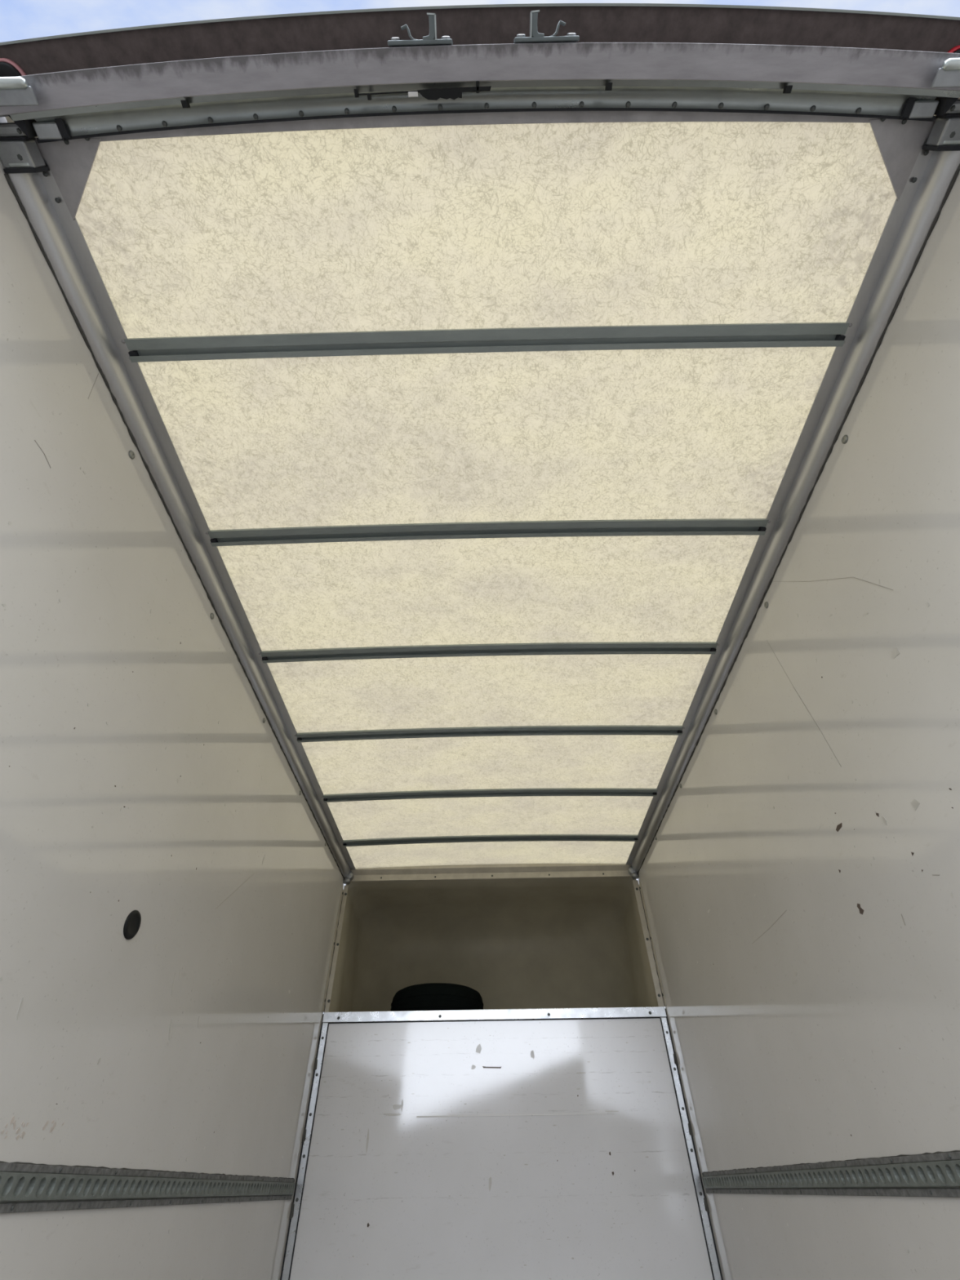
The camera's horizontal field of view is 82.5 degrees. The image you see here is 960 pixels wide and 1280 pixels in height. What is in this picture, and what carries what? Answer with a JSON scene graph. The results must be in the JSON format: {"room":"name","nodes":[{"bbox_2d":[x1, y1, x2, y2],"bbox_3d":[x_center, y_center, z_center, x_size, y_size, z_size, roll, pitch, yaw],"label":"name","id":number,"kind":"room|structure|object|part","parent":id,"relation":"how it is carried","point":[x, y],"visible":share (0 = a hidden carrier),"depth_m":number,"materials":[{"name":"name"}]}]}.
{"room":"cargo space","nodes":[
{"label":"cargo space","id":0,"kind":"room"},
{"bbox_2d":[0,116,343,1279],"bbox_3d":[-0.960,1.078,1.616,0.036,2.410,3.814,-1,-45,0],"label":"wall","id":1,"kind":"structure","parent":0,"point":[143,769],"depth_m":1.47,"materials":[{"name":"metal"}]},
{"bbox_2d":[0,115,71,173],"bbox_3d":[-0.931,-1.038,1.142,0.182,0.097,0.090,-1,-45,0],"label":"corner casting","id":2,"kind":"object","parent":1,"relation":"attached to","point":[19,151],"visible":0.99,"depth_m":1.12,"materials":[{"name":"metal"}]},
{"bbox_3d":[-0.879,-1.045,1.123,0.050,0.035,0.026,-1,-45,0],"label":"plate","id":3,"kind":"part","parent":2,"relation":"part of","materials":[{"name":"metal"}]},
{"bbox_2d":[123,910,141,939],"bbox_3d":[-0.951,0.780,1.501,0.006,0.072,0.072,-1,-45,0],"label":"plug","id":4,"kind":"object","parent":1,"relation":"attached to","point":[133,921],"visible":1,"depth_m":1.50,"materials":[{"name":"black plastic"}]},
{"bbox_2d":[0,1160,295,1213],"bbox_3d":[-0.939,1.357,1.358,0.011,0.074,3.686,-1,-45,0],"label":"track","id":5,"kind":"object","parent":1,"relation":"attached to","point":[42,1184],"visible":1,"depth_m":1.41,"materials":[{"name":"grey metal"}]},
{"bbox_2d":[4,158,355,884],"bbox_3d":[-0.924,0.300,2.455,0.077,0.125,3.733,-1,-45,0],"label":"rail","id":6,"kind":"object","parent":1,"relation":"attached to","point":[60,239],"visible":0.98,"depth_m":1.58,"materials":[{"name":"metal"}]},
{"bbox_2d":[321,885,348,1012],"bbox_3d":[-0.906,1.911,3.452,0.030,0.726,0.049,-1,-45,0],"label":"corner angle","id":7,"kind":"object","parent":1,"relation":"attached to","point":[326,1001],"visible":1,"depth_m":3.43,"materials":[{"name":"grey metal"}]},
{"bbox_2d":[0,42,959,143],"bbox_3d":[0.007,-1.102,1.102,1.998,0.154,0.126,-1,-45,0],"label":"header","id":8,"kind":"object","parent":1,"relation":"attached to","point":[565,82],"visible":0.99,"depth_m":1.06,"materials":[{"name":"metal"}]},
{"bbox_2d":[387,13,453,47],"bbox_3d":[-0.112,-1.135,1.019,0.120,0.042,0.040,-1,-45,0],"label":"lock keeper","id":9,"kind":"object","parent":8,"relation":"attached to","point":[431,39],"visible":1,"depth_m":1.01,"materials":[{"name":"metal"}]},
{"bbox_3d":[-0.112,-1.123,1.031,0.120,0.042,0.007,-1,-45,0],"label":"plate","id":10,"kind":"part","parent":9,"relation":"part of","materials":[{"name":"metal"}]},
{"bbox_2d":[354,80,491,100],"bbox_3d":[-0.110,-1.059,1.057,0.263,0.018,0.025,-1,-45,0],"label":"latch fitting","id":11,"kind":"object","parent":8,"relation":"attached to","point":[453,93],"visible":1,"depth_m":1.05,"materials":[{"name":"black plastic"}]},
{"bbox_3d":[0.008,-1.079,1.143,1.890,0.022,0.036,-1,-45,0],"label":"edge trim","id":12,"kind":"part","parent":8,"relation":"part of","materials":[{"name":"metal"}]},
{"bbox_2d":[513,9,579,43],"bbox_3d":[0.124,-1.139,1.018,0.120,0.042,0.040,-1,-45,0],"label":"lock keeper","id":13,"kind":"object","parent":8,"relation":"attached to","point":[535,37],"visible":1,"depth_m":1.01,"materials":[{"name":"metal"}]},
{"bbox_3d":[0.124,-1.128,1.030,0.120,0.042,0.007,-1,-45,0],"label":"plate","id":14,"kind":"part","parent":13,"relation":"part of","materials":[{"name":"metal"}]},
{"bbox_2d":[0,3,959,75],"bbox_3d":[0.005,-1.188,1.100,2.120,0.057,0.115,-1,-45,0],"label":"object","id":15,"kind":"object","parent":1,"relation":"attached to","point":[490,24],"visible":0.75,"depth_m":1.08,"materials":[{"name":"grey metal"}]},
{"bbox_2d":[0,57,26,76],"bbox_3d":[-0.949,-1.129,1.107,0.068,0.018,0.068,-1,-45,0],"label":"marker lamp","id":16,"kind":"object","parent":15,"relation":"attached to","point":[8,68],"visible":0.31,"depth_m":1.09,"materials":[{"name":"red plastic"}]},
{"bbox_2d":[946,44,959,53],"bbox_3d":[0.961,-1.156,1.109,0.068,0.018,0.068,-1,-45,0],"label":"marker lamp","id":17,"kind":"object","parent":15,"relation":"attached to","point":[956,49],"visible":0.12,"depth_m":1.09,"materials":[{"name":"red plastic"}]},
{"bbox_3d":[-1.011,-0.292,0.251,0.060,2.410,0.055,-1,-45,0],"label":"post","id":18,"kind":"object","parent":1,"relation":"attached to","visible":0},
{"bbox_2d":[0,76,39,106],"bbox_3d":[-0.926,-1.027,1.027,0.172,0.017,0.038,-1,-45,0],"label":"door hinge","id":19,"kind":"object","parent":18,"relation":"attached to","point":[14,91],"visible":1,"depth_m":1.03,"materials":[{"name":"metal"}]},
{"bbox_2d":[4,97,959,868],"bbox_3d":[0.040,0.234,2.460,1.970,0.018,3.804,-1,-45,0],"label":"ceiling","id":20,"kind":"structure","parent":0,"point":[654,223],"depth_m":1.56,"materials":[{"name":"beige plastic"}]},
{"bbox_2d":[33,137,101,220],"bbox_3d":[-0.876,-1.002,1.191,0.165,0.013,0.141,-1,-45,0],"label":"corner gusset","id":21,"kind":"object","parent":20,"relation":"attached to","point":[70,162],"visible":0.93,"depth_m":1.17,"materials":[{"name":"metal"}]},
{"bbox_2d":[124,322,849,362],"bbox_3d":[0.015,-0.782,1.435,1.870,0.036,0.052,-1,-45,0],"label":"bow","id":22,"kind":"object","parent":20,"relation":"attached to","point":[797,334],"visible":1,"depth_m":1.44,"materials":[{"name":"grey metal"}]},
{"bbox_2d":[207,518,768,546],"bbox_3d":[0.025,-0.367,1.848,1.870,0.036,0.052,-1,-45,0],"label":"bow","id":23,"kind":"object","parent":20,"relation":"attached to","point":[728,526],"visible":1,"depth_m":1.85,"materials":[{"name":"grey metal"}]},
{"bbox_2d":[260,641,717,662],"bbox_3d":[0.035,0.046,2.260,1.870,0.036,0.052,-1,-45,0],"label":"bow","id":24,"kind":"object","parent":20,"relation":"attached to","point":[633,647],"visible":1,"depth_m":2.26,"materials":[{"name":"grey metal"}]},
{"bbox_2d":[295,725,683,742],"bbox_3d":[0.045,0.451,2.663,1.870,0.036,0.052,-1,-45,0],"label":"bow","id":25,"kind":"object","parent":20,"relation":"attached to","point":[518,730],"visible":1,"depth_m":2.67,"materials":[{"name":"grey metal"}]},
{"bbox_2d":[322,787,657,802],"bbox_3d":[0.056,0.867,3.077,1.870,0.036,0.052,-1,-45,0],"label":"bow","id":26,"kind":"object","parent":20,"relation":"attached to","point":[559,791],"visible":1,"depth_m":3.08,"materials":[{"name":"grey metal"}]},
{"bbox_2d":[342,834,639,846],"bbox_3d":[0.065,1.267,3.476,1.870,0.036,0.052,-1,-45,0],"label":"bow","id":27,"kind":"object","parent":20,"relation":"attached to","point":[516,837],"visible":1,"depth_m":3.48,"materials":[{"name":"grey metal"}]},
{"bbox_2d":[869,115,937,200],"bbox_3d":[0.894,-1.037,1.183,0.165,0.013,0.141,-1,-45,0],"label":"corner gusset","id":28,"kind":"object","parent":20,"relation":"attached to","point":[900,143],"visible":0.99,"depth_m":1.17,"materials":[{"name":"metal"}]},
{"bbox_2d":[328,876,657,1012],"bbox_3d":[0.087,2.263,3.832,1.986,0.811,1.005,-1,-45,0],"label":"wall","id":29,"kind":"structure","parent":0,"point":[574,942],"depth_m":4.04,"materials":[{"name":"beige plastic"}]},
{"bbox_2d":[390,982,483,1011],"bbox_3d":[-0.277,2.396,3.553,0.601,0.182,0.601,-1,-45,0],"label":"tyre","id":30,"kind":"object","parent":29,"relation":"on","point":[429,996],"visible":0.51,"depth_m":3.38,"materials":[{"name":"rubber"}]},
{"bbox_2d":[350,863,631,881],"bbox_3d":[0.073,1.577,3.784,1.930,0.144,0.052,-1,-45,0],"label":"trim","id":31,"kind":"structure","parent":29,"relation":"attached to","point":[502,871],"depth_m":3.76,"materials":[{"name":"grey metal"}]},
{"bbox_2d":[289,1017,713,1279],"bbox_3d":[0.090,2.725,2.662,2.000,1.545,0.028,-1,-45,0],"label":"wall","id":32,"kind":"structure","parent":0,"point":[548,1149],"depth_m":2.76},
{"bbox_2d":[280,1013,328,1279],"bbox_3d":[-0.888,2.715,2.665,0.042,1.505,0.020,-1,-45,0],"label":"strip","id":33,"kind":"object","parent":32,"relation":"attached to","point":[308,1130],"visible":1,"depth_m":2.76,"materials":[{"name":"metal"}]},
{"bbox_2d":[322,1006,666,1023],"bbox_3d":[0.083,2.196,3.199,1.990,0.054,0.060,-1,-45,0],"label":"rail","id":34,"kind":"object","parent":32,"relation":"attached to","point":[642,1012],"visible":1,"depth_m":3.18,"materials":[{"name":"metal"}]},
{"bbox_2d":[659,1008,723,1279],"bbox_3d":[1.068,2.676,2.656,0.042,1.505,0.020,-1,-45,0],"label":"strip","id":35,"kind":"object","parent":32,"relation":"attached to","point":[701,1198],"visible":1,"depth_m":2.75,"materials":[{"name":"metal"}]},
{"bbox_2d":[638,171,959,1279],"bbox_3d":[1.064,1.038,1.606,0.036,2.410,3.814,-1,-45,0],"label":"wall","id":36,"kind":"structure","parent":0,"point":[799,878],"depth_m":1.56,"materials":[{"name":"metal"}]},
{"bbox_2d":[632,880,666,1006],"bbox_3d":[1.058,1.872,3.442,0.038,0.726,0.049,-1,-45,0],"label":"corner angle","id":37,"kind":"object","parent":36,"relation":"attached to","point":[658,985],"visible":1,"depth_m":3.42,"materials":[{"name":"grey metal"}]},
{"bbox_2d":[625,137,959,879],"bbox_3d":[1.006,0.262,2.445,0.077,0.125,3.733,-1,-45,0],"label":"rail","id":38,"kind":"object","parent":36,"relation":"attached to","point":[912,219],"visible":1,"depth_m":1.57,"materials":[{"name":"metal"}]},
{"bbox_2d":[702,1150,959,1197],"bbox_3d":[1.052,1.317,1.348,0.011,0.074,3.686,-1,-45,0],"label":"track","id":39,"kind":"object","parent":36,"relation":"attached to","point":[882,1175],"visible":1,"depth_m":1.54,"materials":[{"name":"grey metal"}]},
{"bbox_2d":[899,96,959,151],"bbox_3d":[0.947,-1.075,1.133,0.182,0.097,0.090,-1,-45,0],"label":"corner casting","id":40,"kind":"object","parent":36,"relation":"attached to","point":[944,135],"visible":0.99,"depth_m":1.11,"materials":[{"name":"metal"}]},
{"bbox_3d":[0.895,-1.080,1.115,0.050,0.035,0.026,-1,-45,0],"label":"plate","id":41,"kind":"part","parent":40,"relation":"part of","materials":[{"name":"metal"}]},
{"bbox_3d":[1.048,-0.333,0.241,0.060,2.410,0.055,-1,-45,0],"label":"post","id":42,"kind":"object","parent":36,"relation":"attached to","visible":0},
{"bbox_2d":[930,57,959,88],"bbox_3d":[0.942,-1.060,1.022,0.172,0.017,0.038,-1,-45,0],"label":"door hinge","id":43,"kind":"object","parent":42,"relation":"attached to","point":[948,75],"visible":1,"depth_m":1.02,"materials":[{"name":"metal"}]}
]}

